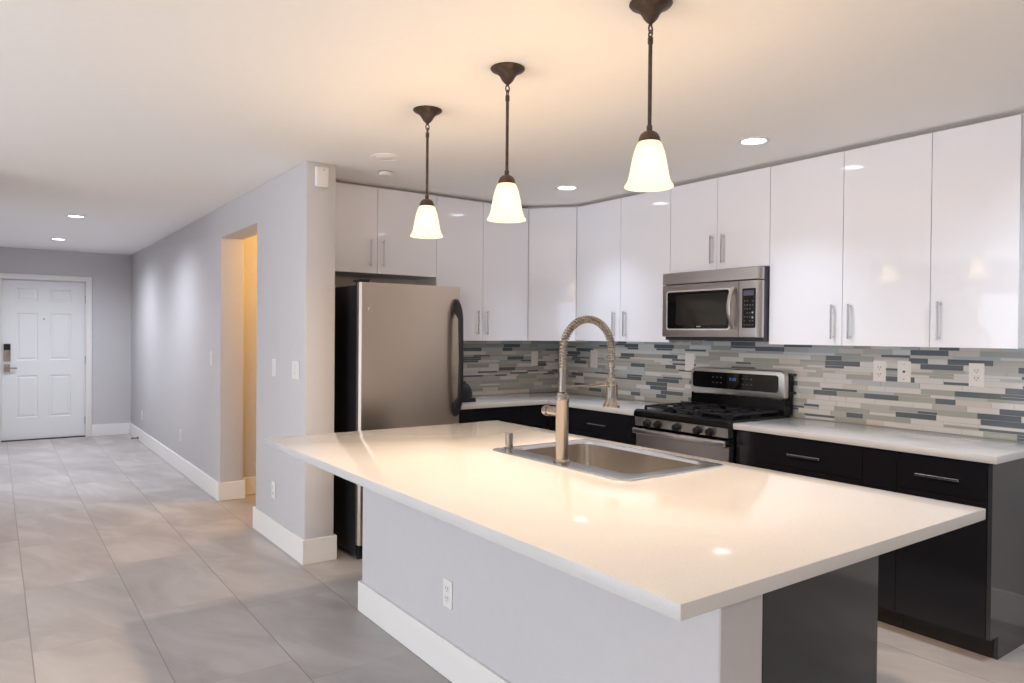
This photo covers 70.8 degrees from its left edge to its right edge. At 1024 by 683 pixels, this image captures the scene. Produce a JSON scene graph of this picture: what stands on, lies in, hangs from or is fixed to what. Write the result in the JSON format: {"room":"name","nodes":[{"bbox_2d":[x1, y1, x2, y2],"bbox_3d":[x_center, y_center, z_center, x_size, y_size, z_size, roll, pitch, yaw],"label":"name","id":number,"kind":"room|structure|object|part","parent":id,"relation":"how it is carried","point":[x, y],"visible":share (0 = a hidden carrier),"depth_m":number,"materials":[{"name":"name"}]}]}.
{"room":"kitchen","nodes":[
{"label":"kitchen","id":0,"kind":"room"},
{"bbox_2d":[0,247,131,424],"bbox_3d":[-6.133,0.039,9.412,2.046,2.468,0.140,0,1,-36],"label":"wall","id":1,"kind":"structure","parent":0,"point":[111,274],"depth_m":9.76,"materials":[{"name":"paint"}]},
{"bbox_2d":[1,278,85,441],"bbox_3d":[-6.111,0.233,9.409,0.940,2.080,0.176,0,1,-36],"label":"door","id":2,"kind":"structure","parent":1,"relation":"in","point":[43,322],"depth_m":9.38,"materials":[{"name":"painted wood"},{"name":"metal"}]},
{"bbox_3d":[-6.376,0.338,9.152,0.140,0.100,0.066,0,1,-36],"label":"handle","id":3,"kind":"part","parent":2,"relation":"part of","materials":[{"name":"silver metal"}]},
{"bbox_2d":[0,273,91,441],"bbox_3d":[-6.071,0.204,9.362,1.060,2.140,0.018,0,1,-36],"label":"trim","id":4,"kind":"structure","parent":1,"relation":"attached to","point":[88,383],"depth_m":9.63,"materials":[{"name":"white wood"}]},
{"bbox_2d":[92,423,129,435],"bbox_3d":[-5.466,1.199,9.815,0.455,0.152,0.016,0,1,-36],"label":"baseboard","id":5,"kind":"structure","parent":1,"relation":"attached to","point":[119,428],"depth_m":9.80,"materials":[{"name":"white"}]},
{"bbox_2d":[131,161,335,539],"bbox_3d":[-3.215,0.086,7.271,0.189,2.468,6.946,0,1,-36],"label":"wall","id":6,"kind":"structure","parent":0,"point":[187,293],"depth_m":5.59,"materials":[{"name":"paint"}]},
{"bbox_2d":[130,423,244,500],"bbox_3d":[-3.784,1.231,8.058,0.221,0.152,4.833,0,1,-36],"label":"baseboard","id":7,"kind":"structure","parent":6,"relation":"attached to","point":[231,490],"depth_m":6.75,"materials":[{"name":"white wood"}]},
{"bbox_2d":[210,351,212,364],"bbox_3d":[-2.620,0.145,6.274,0.010,0.118,0.075,0,1,-36],"label":"light switch","id":8,"kind":"object","parent":6,"relation":"attached to","point":[211,352],"visible":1,"depth_m":6.26,"materials":[{"name":"white plastic"}]},
{"bbox_2d":[271,481,275,498],"bbox_3d":[-1.619,1.008,4.883,0.009,0.116,0.072,0,1,-36],"label":"wall outlet","id":9,"kind":"object","parent":6,"relation":"attached to","point":[273,493],"visible":1,"depth_m":4.87,"materials":[{"name":"white plastic"}]},
{"bbox_2d":[272,359,275,376],"bbox_3d":[-1.612,0.178,4.875,0.010,0.118,0.075,0,1,-36],"label":"light switch","id":10,"kind":"object","parent":6,"relation":"attached to","point":[273,360],"visible":1,"depth_m":4.86,"materials":[{"name":"white plastic"}]},
{"bbox_2d":[253,506,336,564],"bbox_3d":[-1.492,1.283,4.875,0.221,0.152,1.045,0,1,-36],"label":"baseboard","id":11,"kind":"structure","parent":6,"relation":"attached to","point":[321,549],"depth_m":4.51,"materials":[{"name":"white wood"}]},
{"bbox_2d":[292,360,298,379],"bbox_3d":[-1.364,0.178,4.530,0.010,0.118,0.120,0,1,-36],"label":"light switch","id":12,"kind":"object","parent":6,"relation":"attached to","point":[295,364],"visible":1,"depth_m":4.52,"materials":[{"name":"white plastic"}]},
{"bbox_2d":[315,166,328,187],"bbox_3d":[-1.169,-1.011,4.427,0.087,0.127,0.031,0,1,-36],"label":"fire alarm","id":13,"kind":"object","parent":6,"relation":"attached to","point":[321,173],"visible":1,"depth_m":4.42,"materials":[{"name":"white plastic"}]},
{"bbox_2d":[243,235,256,477],"bbox_3d":[-1.473,0.105,6.952,2.265,2.468,0.120,0,1,-36],"label":"wall","id":14,"kind":"structure","parent":0,"point":[250,244],"depth_m":6.29,"materials":[{"name":"paint"}]},
{"bbox_2d":[243,476,255,494],"bbox_3d":[-1.437,1.264,6.913,2.249,0.152,0.016,0,1,-36],"label":"baseboard","id":15,"kind":"structure","parent":14,"relation":"attached to","point":[250,482],"depth_m":6.29,"materials":[{"name":"white wood"}]},
{"bbox_2d":[335,275,558,429],"bbox_3d":[-0.531,0.124,5.874,2.535,2.468,0.130,0,1,-36],"label":"wall","id":16,"kind":"structure","parent":0,"point":[340,280],"depth_m":5.42,"materials":[{"name":"paint"}]},
{"bbox_2d":[335,182,436,278],"bbox_3d":[-1.017,-0.794,5.206,0.910,0.627,0.361,0,1,-36],"label":"upper cabinet","id":17,"kind":"object","parent":16,"relation":"attached to","point":[374,226],"visible":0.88,"depth_m":5.09,"materials":[{"name":"white laminate"}]},
{"bbox_3d":[-1.129,-0.780,4.954,0.432,0.602,0.020,0,1,-36],"label":"door","id":18,"kind":"part","parent":17,"relation":"part of","materials":[{"name":"white paint"}]},
{"bbox_3d":[-0.984,-0.620,5.029,0.011,0.185,0.032,0,1,-36],"label":"handle","id":19,"kind":"part","parent":17,"relation":"part of","materials":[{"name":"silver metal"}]},
{"bbox_3d":[-0.906,-0.620,5.086,0.011,0.185,0.032,0,1,-36],"label":"handle","id":20,"kind":"part","parent":17,"relation":"part of","materials":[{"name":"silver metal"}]},
{"bbox_3d":[-0.759,-0.779,5.221,0.474,0.602,0.020,0,1,-36],"label":"door","id":21,"kind":"part","parent":17,"relation":"part of","materials":[{"name":"white paint"}]},
{"bbox_2d":[415,195,528,340],"bbox_3d":[-0.301,-0.557,5.725,0.854,1.098,0.361,0,1,-36],"label":"upper cabinet","id":22,"kind":"object","parent":16,"relation":"attached to","point":[488,261],"visible":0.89,"depth_m":5.60,"materials":[{"name":"white"}]},
{"bbox_3d":[-0.399,-0.543,5.484,0.413,1.073,0.020,0,1,-36],"label":"door","id":23,"kind":"part","parent":22,"relation":"part of","materials":[{"name":"white paint"}]},
{"bbox_3d":[-0.262,-0.147,5.557,0.011,0.185,0.032,0,1,-36],"label":"handle","id":24,"kind":"part","parent":22,"relation":"part of","materials":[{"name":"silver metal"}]},
{"bbox_3d":[-0.193,-0.147,5.607,0.011,0.185,0.032,0,1,-36],"label":"handle","id":25,"kind":"part","parent":22,"relation":"part of","materials":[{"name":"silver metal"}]},
{"bbox_3d":[-0.052,-0.542,5.734,0.437,1.073,0.020,0,1,-36],"label":"door","id":26,"kind":"part","parent":22,"relation":"part of","materials":[{"name":"white paint"}]},
{"bbox_2d":[463,340,557,394],"bbox_3d":[-0.194,0.202,6.030,1.494,0.485,0.014,0,1,-36],"label":"backsplash","id":27,"kind":"structure","parent":16,"relation":"attached to","point":[489,367],"depth_m":6.15,"materials":[{"name":"grey tile"}]},
{"bbox_2d":[531,351,537,365],"bbox_3d":[0.197,0.150,6.305,0.075,0.130,0.006,0,1,-36],"label":"wall plate","id":28,"kind":"object","parent":27,"relation":"attached to","point":[534,356],"visible":1,"depth_m":6.30,"materials":[{"name":"white plastic"}]},
{"bbox_2d":[0,0,1023,254],"bbox_3d":[-1.967,-1.157,3.248,8.000,0.120,15.000,0,1,-36],"label":"ceiling","id":29,"kind":"structure","parent":0,"point":[142,120],"depth_m":3.11,"materials":[{"name":"paint"}]},
{"bbox_2d":[65,215,86,217],"bbox_3d":[-3.994,-1.145,6.595,0.176,0.006,0.176,0,1,-36],"label":"recessed light","id":30,"kind":"object","parent":29,"relation":"in","point":[72,216],"visible":1,"depth_m":6.60,"materials":[{"name":"white plastic"}]},
{"bbox_2d":[378,170,392,176],"bbox_3d":[-0.820,-1.086,4.667,0.092,0.028,0.092,0,1,-36],"label":"recessed light","id":31,"kind":"object","parent":29,"relation":"attached to","point":[383,173],"visible":1,"depth_m":4.63,"materials":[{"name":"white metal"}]},
{"bbox_2d":[370,153,401,160],"bbox_3d":[-0.748,-1.090,4.281,0.184,0.012,0.184,0,1,-36],"label":"ceiling speaker","id":32,"kind":"object","parent":29,"relation":"attached to","point":[379,156],"visible":1,"depth_m":4.26,"materials":[{"name":"paint"}]},
{"bbox_2d":[410,105,442,238],"bbox_3d":[-0.398,-0.788,3.374,0.153,0.592,0.153,0,1,-36],"label":"pendant lamp","id":33,"kind":"object","parent":29,"relation":"hanging from","point":[426,224],"visible":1,"depth_m":3.34,"materials":[{"name":"white glass"}]},
{"bbox_3d":[-0.400,-0.565,3.377,0.153,0.146,0.153,0,1,-36],"label":"lamp shade","id":34,"kind":"part","parent":33,"relation":"part of","materials":[{"name":"white glass"}]},
{"bbox_3d":[-0.398,-0.824,3.374,0.018,0.316,0.018,0,1,-36],"label":"rod","id":35,"kind":"part","parent":33,"relation":"part of","materials":[{"name":"brown metal"}]},
{"bbox_2d":[487,62,525,222],"bbox_3d":[-0.019,-0.777,2.839,0.153,0.596,0.153,0,1,-36],"label":"pendant lamp","id":36,"kind":"object","parent":29,"relation":"hanging from","point":[506,207],"visible":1,"depth_m":2.81,"materials":[{"name":"white glass"}]},
{"bbox_3d":[-0.021,-0.552,2.841,0.153,0.146,0.153,0,1,-36],"label":"lamp shade","id":37,"kind":"part","parent":36,"relation":"part of","materials":[{"name":"white glass"}]},
{"bbox_3d":[-0.019,-0.813,2.838,0.018,0.320,0.018,0,1,-36],"label":"rod","id":38,"kind":"part","parent":36,"relation":"part of","materials":[{"name":"brown metal"}]},
{"bbox_2d":[555,185,578,190],"bbox_3d":[0.391,-1.091,5.119,0.176,0.006,0.176,0,1,-36],"label":"recessed light","id":39,"kind":"object","parent":29,"relation":"in","point":[561,187],"visible":1,"depth_m":5.10,"materials":[{"name":"white plastic"}]},
{"bbox_2d":[624,0,673,191],"bbox_3d":[0.435,-0.777,2.273,0.153,0.578,0.153,0,1,-36],"label":"pendant lamp","id":40,"kind":"object","parent":29,"relation":"hanging from","point":[649,172],"visible":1,"depth_m":2.24,"materials":[{"name":"white glass"}]},
{"bbox_3d":[0.433,-0.560,2.275,0.153,0.146,0.153,0,1,-36],"label":"lamp shade","id":41,"kind":"part","parent":40,"relation":"part of","materials":[{"name":"white glass"}]},
{"bbox_3d":[0.435,-0.812,2.272,0.018,0.302,0.018,0,1,-36],"label":"rod","id":42,"kind":"part","parent":40,"relation":"part of","materials":[{"name":"brown metal"}]},
{"bbox_2d":[737,136,770,145],"bbox_3d":[1.294,-1.071,3.853,0.176,0.006,0.176,0,1,-36],"label":"recessed light","id":43,"kind":"object","parent":29,"relation":"in","point":[757,140],"visible":1,"depth_m":3.85,"materials":[{"name":"white plastic"}]},
{"bbox_2d":[0,434,1023,682],"bbox_3d":[-1.990,1.430,3.273,8.000,0.120,15.000,0,1,-36],"label":"floor","id":44,"kind":"structure","parent":0,"point":[116,566],"depth_m":3.88,"materials":[{"name":"tile"}]},
{"bbox_2d":[333,279,463,558],"bbox_3d":[-0.850,0.487,4.931,0.731,1.755,0.878,0,1,-36],"label":"refrigerator","id":45,"kind":"object","parent":44,"relation":"on","point":[399,348],"visible":0.59,"depth_m":4.62,"materials":[{"name":"silver metal"}]},
{"bbox_3d":[-0.663,0.996,4.671,0.729,0.535,0.068,0,1,-36],"label":"freezer drawer","id":46,"kind":"part","parent":45,"relation":"part of","materials":[{"name":"silver metal"}]},
{"bbox_3d":[-0.655,0.173,4.663,0.729,1.080,0.068,0,1,-36],"label":"door","id":47,"kind":"part","parent":45,"relation":"part of","materials":[{"name":"silver metal"}]},
{"bbox_3d":[-0.357,0.110,4.797,0.046,0.784,0.094,0,1,-36],"label":"handle","id":48,"kind":"part","parent":45,"relation":"part of","materials":[{"name":"black plastic"}]},
{"bbox_2d":[459,404,547,428],"bbox_3d":[-0.251,0.923,5.603,0.882,0.880,0.639,0,1,-36],"label":"base cabinet","id":49,"kind":"object","parent":44,"relation":"on","point":[529,415],"visible":0.23,"depth_m":5.42,"materials":[{"name":"black wood"}]},
{"bbox_3d":[-0.193,0.574,5.297,0.618,0.166,0.020,0,1,-36],"label":"drawer","id":50,"kind":"part","parent":49,"relation":"part of","materials":[{"name":"black paint"}]},
{"bbox_2d":[358,487,762,682],"bbox_3d":[-0.045,0.952,2.824,0.201,0.880,2.261,0,1,-36],"label":"kitchen island","id":51,"kind":"object","parent":44,"relation":"on","point":[515,617],"visible":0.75,"depth_m":2.60,"materials":[{"name":"paint"}]},
{"bbox_3d":[-0.048,1.316,2.828,0.201,0.152,2.261,0,1,-36],"label":"baseboard","id":52,"kind":"part","parent":51,"relation":"part of","materials":[{"name":"white wood"}]},
{"bbox_2d":[443,578,452,609],"bbox_3d":[-0.267,1.044,2.980,0.009,0.116,0.072,0,1,-36],"label":"wall outlet","id":53,"kind":"object","parent":51,"relation":"attached to","point":[447,584],"visible":1,"depth_m":2.97,"materials":[{"name":"white plastic"}]},
{"bbox_2d":[265,421,985,620],"bbox_3d":[0.115,0.496,2.789,1.347,0.034,2.565,0,1,-36],"label":"island countertop","id":54,"kind":"structure","parent":51,"relation":"on","point":[683,546],"depth_m":2.07,"materials":[{"name":"white stone"}]},
{"bbox_2d":[541,315,619,462],"bbox_3d":[0.282,0.183,2.941,0.332,0.581,0.152,0,1,-36],"label":"kitchen faucet","id":55,"kind":"object","parent":54,"relation":"on","point":[561,411],"visible":1,"depth_m":2.83,"materials":[{"name":"silver metal"}]},
{"bbox_3d":[0.157,0.278,2.886,0.043,0.043,0.097,0,1,-36],"label":"handle","id":56,"kind":"part","parent":55,"relation":"part of","materials":[{"name":"silver metal"}]},
{"bbox_3d":[0.309,0.178,2.909,0.305,0.032,0.049,0,1,-36],"label":"support arm","id":57,"kind":"part","parent":55,"relation":"part of","materials":[{"name":"silver metal"}]},
{"bbox_2d":[493,439,723,481],"bbox_3d":[0.369,0.577,2.972,0.561,0.206,0.827,0,1,-36],"label":"sink","id":58,"kind":"object","parent":54,"relation":"in","point":[597,458],"visible":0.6,"depth_m":3.11,"materials":[{"name":"silver metal"}]},
{"bbox_2d":[505,432,513,447],"bbox_3d":[-0.013,0.435,3.175,0.040,0.066,0.040,0,1,-36],"label":"air gap","id":59,"kind":"object","parent":58,"relation":"on","point":[508,436],"visible":1,"depth_m":3.16,"materials":[{"name":"silver metal"}]},
{"bbox_2d":[523,444,696,473],"bbox_3d":[0.390,0.583,3.011,0.406,0.193,0.701,0,1,-36],"label":"basin","id":60,"kind":"object","parent":58,"relation":"in","point":[625,460],"depth_m":3.23,"materials":[{"name":"silver metal"}]},
{"bbox_2d":[549,405,639,445],"bbox_3d":[0.804,0.934,5.389,0.634,0.880,0.976,0,1,-36],"label":"base cabinet","id":61,"kind":"object","parent":44,"relation":"on","point":[614,427],"visible":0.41,"depth_m":5.13,"materials":[{"name":"black wood"}]},
{"bbox_2d":[461,391,672,415],"bbox_3d":[0.275,0.472,5.380,1.496,0.034,1.596,0,1,-36],"label":"countertop","id":62,"kind":"structure","parent":61,"relation":"on","point":[576,400],"depth_m":5.48,"materials":[{"name":"white stone"}]},
{"bbox_2d":[462,381,475,402],"bbox_3d":[-0.391,0.367,5.344,0.224,0.162,0.160,0,1,-36],"label":"countertop appliance","id":63,"kind":"object","parent":62,"relation":"on","point":[467,392],"visible":0.36,"depth_m":5.31,"materials":[{"name":"black plastic"}]},
{"bbox_3d":[-0.390,0.434,5.346,0.218,0.030,0.120,0,1,-36],"label":"foot plate","id":64,"kind":"part","parent":63,"relation":"part of","materials":[{"name":"black plastic"}]},
{"bbox_3d":[0.537,0.967,5.289,0.020,0.602,0.308,0,1,-36],"label":"door","id":65,"kind":"part","parent":61,"relation":"part of","materials":[{"name":"black paint"}]},
{"bbox_3d":[0.610,0.597,5.144,0.032,0.011,0.190,0,1,-36],"label":"handle","id":66,"kind":"part","parent":61,"relation":"part of","materials":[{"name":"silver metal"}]},
{"bbox_3d":[0.631,0.583,5.159,0.020,0.166,0.618,0,1,-36],"label":"drawer","id":67,"kind":"part","parent":61,"relation":"part of","materials":[{"name":"black paint"}]},
{"bbox_3d":[0.718,0.971,5.037,0.020,0.602,0.308,0,1,-36],"label":"door","id":68,"kind":"part","parent":61,"relation":"part of","materials":[{"name":"black paint"}]},
{"bbox_2d":[632,367,796,463],"bbox_3d":[1.283,0.783,4.654,0.700,1.206,0.764,0,1,-36],"label":"gas range","id":69,"kind":"object","parent":44,"relation":"on","point":[702,427],"visible":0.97,"depth_m":4.57,"materials":[{"name":"silver metal"}]},
{"bbox_3d":[0.869,0.530,4.665,0.040,0.052,0.052,0,1,-36],"label":"knob","id":70,"kind":"part","parent":69,"relation":"part of","materials":[{"name":"black plastic"}]},
{"bbox_3d":[0.922,0.531,4.591,0.040,0.052,0.052,0,1,-36],"label":"knob","id":71,"kind":"part","parent":69,"relation":"part of","materials":[{"name":"black plastic"}]},
{"bbox_3d":[1.012,0.533,4.466,0.040,0.052,0.052,0,1,-36],"label":"knob","id":72,"kind":"part","parent":69,"relation":"part of","materials":[{"name":"black plastic"}]},
{"bbox_3d":[1.039,0.590,4.482,0.078,0.036,0.743,0,1,-36],"label":"oven handle","id":73,"kind":"part","parent":69,"relation":"part of","materials":[{"name":"silver metal"}]},
{"bbox_3d":[1.054,0.882,4.495,0.043,0.537,0.742,0,1,-36],"label":"oven door","id":74,"kind":"part","parent":69,"relation":"part of","materials":[{"name":"silver metal"}]},
{"bbox_3d":[1.058,0.529,4.492,0.071,0.057,0.744,0,1,-36],"label":"control panel","id":75,"kind":"part","parent":69,"relation":"part of","materials":[{"name":"silver metal"}]},
{"bbox_3d":[1.107,0.535,4.333,0.040,0.052,0.052,0,1,-36],"label":"knob","id":76,"kind":"part","parent":69,"relation":"part of","materials":[{"name":"black plastic"}]},
{"bbox_3d":[1.162,0.537,4.258,0.040,0.052,0.052,0,1,-36],"label":"knob","id":77,"kind":"part","parent":69,"relation":"part of","materials":[{"name":"black plastic"}]},
{"bbox_2d":[634,407,789,428],"bbox_3d":[1.276,0.476,4.649,0.615,0.049,0.756,0,1,-36],"label":"cooktop","id":78,"kind":"object","parent":69,"relation":"in","point":[677,416],"depth_m":4.47,"materials":[{"name":"black metal"}]},
{"bbox_3d":[1.477,0.265,4.805,0.006,0.110,0.680,0,1,-36],"label":"display glass","id":79,"kind":"part","parent":69,"relation":"part of","materials":[{"name":"black"}]},
{"bbox_2d":[736,430,862,485],"bbox_3d":[1.756,0.956,4.067,0.634,0.880,0.748,0,1,-36],"label":"base cabinet","id":80,"kind":"object","parent":44,"relation":"on","point":[837,462],"visible":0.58,"depth_m":3.86,"materials":[{"name":"black wood"}]},
{"bbox_3d":[1.481,0.988,3.978,0.020,0.602,0.308,0,1,-36],"label":"door","id":81,"kind":"part","parent":80,"relation":"part of","materials":[{"name":"black paint"}]},
{"bbox_3d":[1.553,0.614,3.834,0.032,0.011,0.190,0,1,-36],"label":"handle","id":82,"kind":"part","parent":80,"relation":"part of","materials":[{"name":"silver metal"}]},
{"bbox_3d":[1.661,0.992,3.727,0.020,0.602,0.307,0,1,-36],"label":"door","id":83,"kind":"part","parent":80,"relation":"part of","materials":[{"name":"black paint"}]},
{"bbox_2d":[762,556,877,682],"bbox_3d":[0.795,0.964,2.407,0.670,0.880,0.567,0,1,-36],"label":"base cabinet","id":84,"kind":"object","parent":44,"relation":"on","point":[822,628],"visible":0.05,"depth_m":2.16,"materials":[{"name":"black wood"}]},
{"bbox_2d":[862,447,903,628],"bbox_3d":[2.038,0.962,3.703,0.602,0.880,0.166,0,1,-36],"label":"base cabinet","id":85,"kind":"object","parent":44,"relation":"on","point":[879,465],"visible":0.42,"depth_m":3.51,"materials":[{"name":"black wood"}]},
{"bbox_2d":[895,451,1023,659],"bbox_3d":[2.194,0.966,3.459,0.634,0.880,0.406,0,1,-36],"label":"base cabinet","id":86,"kind":"object","parent":44,"relation":"on","point":[963,587],"visible":0.95,"depth_m":3.25,"materials":[{"name":"black wood"}]},
{"bbox_2d":[733,417,1023,463],"bbox_3d":[1.934,0.502,3.819,0.628,0.034,1.357,0,1,-36],"label":"countertop","id":87,"kind":"structure","parent":86,"relation":"on","point":[954,446],"depth_m":3.64,"materials":[{"name":"white stone"}]},
{"bbox_3d":[1.944,0.620,3.292,0.032,0.011,0.190,0,1,-36],"label":"handle","id":88,"kind":"part","parent":86,"relation":"part of","materials":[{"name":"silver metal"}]},
{"bbox_3d":[1.964,0.999,3.307,0.020,0.602,0.386,0,1,-36],"label":"door","id":89,"kind":"part","parent":86,"relation":"part of","materials":[{"name":"black paint"}]},
{"bbox_3d":[1.968,0.613,3.303,0.020,0.166,0.386,0,1,-36],"label":"drawer","id":90,"kind":"part","parent":86,"relation":"part of","materials":[{"name":"black paint"}]},
{"bbox_3d":[2.318,0.969,3.309,0.591,0.879,0.018,0,1,-36],"label":"panel","id":91,"kind":"part","parent":86,"relation":"part of","materials":[{"name":"grey wood"}]},
{"bbox_2d":[571,392,1022,441],"bbox_3d":[3.006,0.183,3.012,0.140,2.468,8.650,0,1,-36],"label":"wall","id":92,"kind":"structure","parent":0,"point":[571,392],"depth_m":4.15,"materials":[{"name":"paint"}]},
{"bbox_2d":[527,206,580,340],"bbox_3d":[0.366,-0.555,6.045,0.598,1.096,0.620,0,1,-36],"label":"upper cabinet","id":93,"kind":"object","parent":92,"relation":"attached to","point":[552,231],"visible":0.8,"depth_m":5.81,"materials":[{"name":"white"}]},
{"bbox_2d":[576,186,699,341],"bbox_3d":[0.929,-0.546,5.460,0.371,1.092,0.981,0,1,-36],"label":"upper cabinet","id":94,"kind":"object","parent":92,"relation":"attached to","point":[624,244],"visible":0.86,"depth_m":5.33,"materials":[{"name":"white"}]},
{"bbox_3d":[0.671,-0.537,5.573,0.020,1.067,0.495,0,1,-36],"label":"door","id":95,"kind":"part","parent":94,"relation":"part of","materials":[{"name":"white paint"}]},
{"bbox_3d":[0.760,-0.131,5.403,0.032,0.185,0.011,0,1,-36],"label":"handle","id":96,"kind":"part","parent":94,"relation":"part of","materials":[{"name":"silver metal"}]},
{"bbox_3d":[0.828,-0.130,5.309,0.032,0.185,0.011,0,1,-36],"label":"handle","id":97,"kind":"part","parent":94,"relation":"part of","materials":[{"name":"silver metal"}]},
{"bbox_3d":[0.958,-0.531,5.174,0.020,1.067,0.482,0,1,-36],"label":"door","id":98,"kind":"part","parent":94,"relation":"part of","materials":[{"name":"white paint"}]},
{"bbox_2d":[670,165,776,272],"bbox_3d":[1.448,-0.771,4.740,0.371,0.619,0.784,0,1,-36],"label":"upper cabinet","id":99,"kind":"object","parent":92,"relation":"attached to","point":[721,222],"visible":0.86,"depth_m":4.61,"materials":[{"name":"white"}]},
{"bbox_3d":[1.217,-0.761,4.814,0.020,0.594,0.393,0,1,-36],"label":"door","id":100,"kind":"part","parent":99,"relation":"part of","materials":[{"name":"white paint"}]},
{"bbox_3d":[1.291,-0.594,4.667,0.032,0.180,0.011,0,1,-36],"label":"handle","id":101,"kind":"part","parent":99,"relation":"part of","materials":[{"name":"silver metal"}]},
{"bbox_2d":[662,266,769,340],"bbox_3d":[1.387,-0.233,4.702,0.465,0.454,0.780,0,1,-36],"label":"microwave","id":102,"kind":"object","parent":99,"relation":"attached to","point":[732,304],"visible":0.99,"depth_m":4.53,"materials":[{"name":"grey metal"}]},
{"bbox_3d":[1.199,-0.205,4.667,0.007,0.262,0.520,0,1,-36],"label":"window trim","id":103,"kind":"part","parent":102,"relation":"part of","materials":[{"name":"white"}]},
{"bbox_3d":[1.223,-0.202,4.671,0.044,0.345,0.616,0,1,-36],"label":"door","id":104,"kind":"part","parent":102,"relation":"part of","materials":[{"name":"silver metal"}]},
{"bbox_3d":[1.270,-0.417,4.607,0.044,0.074,0.768,0,1,-36],"label":"vent panel","id":105,"kind":"part","parent":102,"relation":"part of","materials":[{"name":"silver metal"}]},
{"bbox_3d":[1.343,-0.207,4.417,0.061,0.259,0.026,0,1,-36],"label":"handle","id":106,"kind":"part","parent":102,"relation":"part of","materials":[{"name":"silver metal"}]},
{"bbox_3d":[1.430,-0.202,4.346,0.006,0.240,0.096,0,1,-36],"label":"control panel","id":107,"kind":"part","parent":102,"relation":"part of","materials":[{"name":"black glass"}]},
{"bbox_3d":[1.448,-0.197,4.358,0.044,0.345,0.149,0,1,-36],"label":"control frame","id":108,"kind":"part","parent":102,"relation":"part of","materials":[{"name":"silver metal"}]},
{"bbox_3d":[1.343,-0.593,4.595,0.032,0.180,0.011,0,1,-36],"label":"handle","id":109,"kind":"part","parent":99,"relation":"part of","materials":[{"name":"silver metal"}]},
{"bbox_3d":[1.447,-0.756,4.495,0.020,0.594,0.387,0,1,-36],"label":"door","id":110,"kind":"part","parent":99,"relation":"part of","materials":[{"name":"white paint"}]},
{"bbox_2d":[558,340,1023,441],"bbox_3d":[1.523,0.228,4.941,0.014,0.485,3.772,0,1,-36],"label":"backsplash","id":111,"kind":"structure","parent":92,"relation":"attached to","point":[831,382],"depth_m":4.24,"materials":[{"name":"grey tile"}]},
{"bbox_2d":[590,350,597,367],"bbox_3d":[0.694,0.147,6.085,0.006,0.150,0.090,0,1,-36],"label":"wall plate","id":112,"kind":"object","parent":111,"relation":"attached to","point":[594,353],"visible":1,"depth_m":6.09,"materials":[{"name":"white plastic"}]},
{"bbox_2d":[685,353,693,370],"bbox_3d":[1.296,0.150,5.249,0.006,0.130,0.085,0,1,-36],"label":"wall plate","id":113,"kind":"object","parent":111,"relation":"attached to","point":[689,357],"visible":0.82,"depth_m":5.25,"materials":[{"name":"white plastic"}]},
{"bbox_2d":[873,361,886,381],"bbox_3d":[2.105,0.171,4.123,0.009,0.120,0.076,0,1,-36],"label":"wall outlet","id":114,"kind":"object","parent":111,"relation":"attached to","point":[879,367],"visible":1,"depth_m":4.12,"materials":[{"name":"white plastic"}]},
{"bbox_2d":[876,372,881,376],"bbox_3d":[2.102,0.190,4.121,0.003,0.028,0.033,0,1,-36],"label":"socket","id":115,"kind":"object","parent":114,"relation":"attached to","point":[878,374],"depth_m":4.12,"materials":[{"name":"white plastic"}]},
{"bbox_2d":[897,361,911,382],"bbox_3d":[2.185,0.168,4.011,0.009,0.120,0.076,0,1,-36],"label":"cable plate","id":116,"kind":"object","parent":111,"relation":"attached to","point":[904,367],"visible":1,"depth_m":4.01,"materials":[{"name":"white plastic"}]},
{"bbox_2d":[968,363,984,386],"bbox_3d":[2.398,0.173,3.716,0.009,0.125,0.076,0,1,-36],"label":"wall outlet","id":117,"kind":"object","parent":111,"relation":"attached to","point":[976,377],"visible":1,"depth_m":3.71,"materials":[{"name":"white plastic"}]},
{"bbox_2d":[973,376,979,381],"bbox_3d":[2.395,0.193,3.715,0.003,0.028,0.033,0,1,-36],"label":"socket","id":118,"kind":"object","parent":117,"relation":"attached to","point":[975,378],"depth_m":3.71,"materials":[{"name":"white plastic"}]},
{"bbox_2d":[973,368,979,373],"bbox_3d":[2.395,0.154,3.714,0.003,0.028,0.033,0,1,-36],"label":"socket","id":119,"kind":"object","parent":117,"relation":"attached to","point":[975,370],"depth_m":3.71,"materials":[{"name":"white plastic"}]},
{"bbox_2d":[769,131,938,346],"bbox_3d":[1.944,-0.523,4.050,0.371,1.092,0.917,0,1,-36],"label":"upper cabinet","id":120,"kind":"object","parent":92,"relation":"attached to","point":[851,230],"visible":0.97,"depth_m":3.91,"materials":[{"name":"white laminate"}]},
{"bbox_3d":[1.694,-0.514,4.152,0.020,1.067,0.458,0,1,-36],"label":"door","id":121,"kind":"part","parent":120,"relation":"part of","materials":[{"name":"white paint"}]},
{"bbox_3d":[1.775,-0.110,3.994,0.032,0.190,0.011,0,1,-36],"label":"handle","id":122,"kind":"part","parent":120,"relation":"part of","materials":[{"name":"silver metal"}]},
{"bbox_3d":[1.832,-0.109,3.914,0.032,0.190,0.011,0,1,-36],"label":"handle","id":123,"kind":"part","parent":120,"relation":"part of","materials":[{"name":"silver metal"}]},
{"bbox_3d":[1.962,-0.508,3.780,0.020,1.067,0.455,0,1,-36],"label":"door","id":124,"kind":"part","parent":120,"relation":"part of","materials":[{"name":"white paint"}]},
{"bbox_2d":[930,114,1023,348],"bbox_3d":[2.324,-0.515,3.522,0.371,1.092,0.381,0,1,-36],"label":"upper cabinet","id":125,"kind":"object","parent":92,"relation":"attached to","point":[977,301],"visible":1,"depth_m":3.41,"materials":[{"name":"white"}]},
{"bbox_3d":[2.098,-0.102,3.545,0.032,0.190,0.011,0,1,-36],"label":"handle","id":126,"kind":"part","parent":125,"relation":"part of","materials":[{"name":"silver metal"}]}
]}

